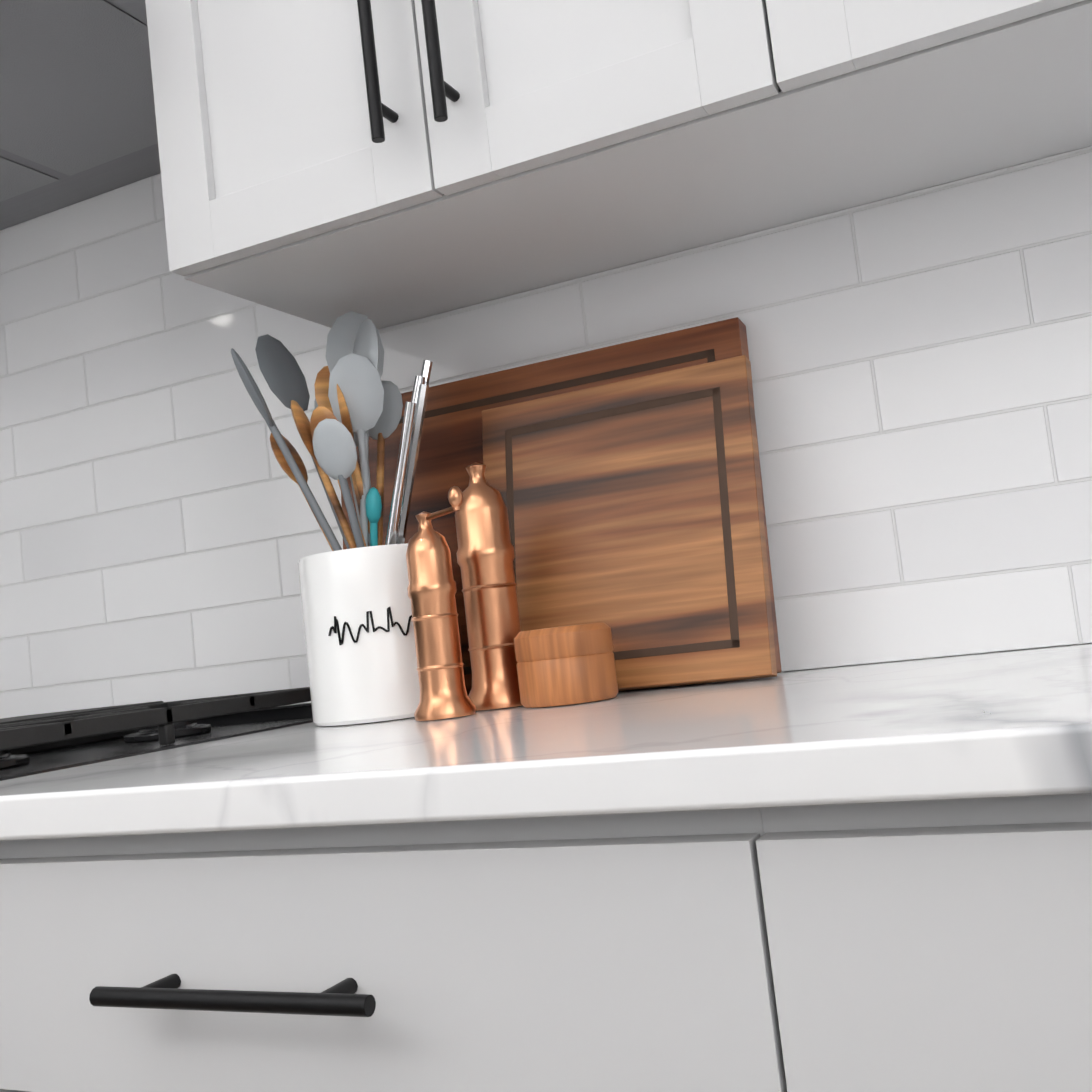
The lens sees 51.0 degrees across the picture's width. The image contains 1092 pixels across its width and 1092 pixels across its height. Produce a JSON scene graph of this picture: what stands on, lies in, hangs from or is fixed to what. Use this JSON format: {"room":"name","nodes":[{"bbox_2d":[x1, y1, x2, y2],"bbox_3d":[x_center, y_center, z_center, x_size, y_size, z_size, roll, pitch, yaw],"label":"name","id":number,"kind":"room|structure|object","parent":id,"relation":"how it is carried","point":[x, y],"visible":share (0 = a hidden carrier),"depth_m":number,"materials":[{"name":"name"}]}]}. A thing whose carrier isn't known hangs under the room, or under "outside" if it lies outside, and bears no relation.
{"room":"kitchen","nodes":[
{"label":"kitchen","id":0,"kind":"room"},
{"bbox_2d":[784,643,1089,671],"bbox_3d":[0.484,-0.375,1.159,5.940,2.770,0.120,-9,-5,25],"label":"wall","id":1,"kind":"structure","parent":0,"point":[938,657],"depth_m":1.13,"materials":[{"name":"white paint"}]},
{"bbox_2d":[145,0,920,328],"bbox_3d":[-0.067,-0.855,1.183,0.668,1.100,0.323,-9,-5,25],"label":"upper cabinet","id":2,"kind":"object","parent":1,"relation":"attached to","point":[381,164],"depth_m":1.05,"materials":[{"name":"white wood"}]},
{"bbox_2d":[0,146,1091,718],"bbox_3d":[-0.695,-0.098,1.278,3.403,1.109,0.644,-9,-5,25],"label":"tile backsplash","id":3,"kind":"structure","parent":1,"relation":"attached to","point":[920,360],"depth_m":1.24,"materials":[{"name":"white tile"}]},
{"bbox_2d":[865,0,1091,189],"bbox_3d":[0.461,-0.936,0.939,0.740,1.100,0.323,-9,-5,25],"label":"upper cabinet","id":4,"kind":"object","parent":1,"relation":"attached to","point":[971,88],"depth_m":0.91,"materials":[{"name":"white wood"}]},
{"bbox_3d":[-1.092,1.053,-1.082,7.667,0.060,5.800,-9,-5,25],"label":"floor","id":5,"kind":"structure","parent":0,"visible":0},
{"bbox_2d":[0,687,312,780],"bbox_3d":[-0.662,0.674,1.158,0.758,0.954,0.736,-9,-5,25],"label":"range","id":6,"kind":"object","parent":5,"relation":"on","point":[34,744],"visible":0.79,"depth_m":1.17,"materials":[{"name":"black metal"}]},
{"bbox_2d":[0,811,935,1091],"bbox_3d":[0.027,0.611,0.929,0.684,0.884,0.628,-9,-5,25],"label":"base cabinet","id":7,"kind":"object","parent":5,"relation":"on","point":[876,877],"depth_m":0.62,"materials":[{"name":"white wood"}]},
{"bbox_2d":[0,643,1091,846],"bbox_3d":[0.267,0.113,0.820,1.344,0.030,0.648,-9,-5,25],"label":"countertop","id":8,"kind":"structure","parent":7,"relation":"on","point":[974,732],"depth_m":0.64,"materials":[{"name":"white stone"}]},
{"bbox_2d":[231,311,432,725],"bbox_3d":[-0.205,-0.042,1.202,0.207,0.444,0.167,-9,-5,25],"label":"utensil crock","id":9,"kind":"object","parent":8,"relation":"on","point":[359,635],"visible":0.88,"depth_m":1.16,"materials":[{"name":"white ceramic"}]},
{"bbox_2d":[406,486,475,720],"bbox_3d":[-0.093,0.054,1.061,0.083,0.207,0.057,-9,-5,25],"label":"pepper mill","id":10,"kind":"object","parent":8,"relation":"on","point":[431,589],"visible":1,"depth_m":1.05,"materials":[{"name":"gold metal"}]},
{"bbox_2d":[455,462,521,710],"bbox_3d":[-0.057,0.037,1.139,0.073,0.244,0.073,-9,-5,25],"label":"pepper mill","id":11,"kind":"object","parent":8,"relation":"on","point":[485,553],"visible":0.9,"depth_m":1.12,"materials":[{"name":"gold metal"}]},
{"bbox_2d":[341,317,781,695],"bbox_3d":[-0.009,-0.021,1.263,0.500,0.366,0.070,-9,-5,25],"label":"cutting board","id":12,"kind":"object","parent":8,"relation":"on","point":[451,447],"visible":0.21,"depth_m":1.29,"materials":[{"name":"brown wood"}]},
{"bbox_2d":[514,622,617,707],"bbox_3d":[0.018,0.111,1.073,0.092,0.071,0.092,-9,-5,25],"label":"box","id":13,"kind":"object","parent":8,"relation":"on","point":[565,665],"visible":0.98,"depth_m":1.03,"materials":[{"name":"brown wood"}]},
{"bbox_2d":[482,355,776,690],"bbox_3d":[0.074,-0.013,1.174,0.300,0.318,0.077,-9,-5,25],"label":"cutting board","id":14,"kind":"object","parent":8,"relation":"on","point":[634,506],"visible":0.73,"depth_m":1.15,"materials":[{"name":"brown wood"}]},
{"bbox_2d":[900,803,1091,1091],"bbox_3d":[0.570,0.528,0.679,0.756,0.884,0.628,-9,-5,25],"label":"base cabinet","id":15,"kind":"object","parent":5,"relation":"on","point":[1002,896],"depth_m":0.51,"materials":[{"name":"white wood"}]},
{"bbox_3d":[-0.776,-1.113,1.454,0.850,0.946,0.443,-9,-5,25],"label":"upper cabinet","id":16,"kind":"object","parent":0,"visible":0},
{"bbox_2d":[0,0,160,229],"bbox_3d":[-0.749,-0.572,1.335,0.756,0.149,0.593,-9,-5,25],"label":"range hood","id":17,"kind":"object","parent":16,"relation":"attached to","point":[77,116],"visible":0.48,"depth_m":1.34,"materials":[{"name":"silver metal"}]}
]}

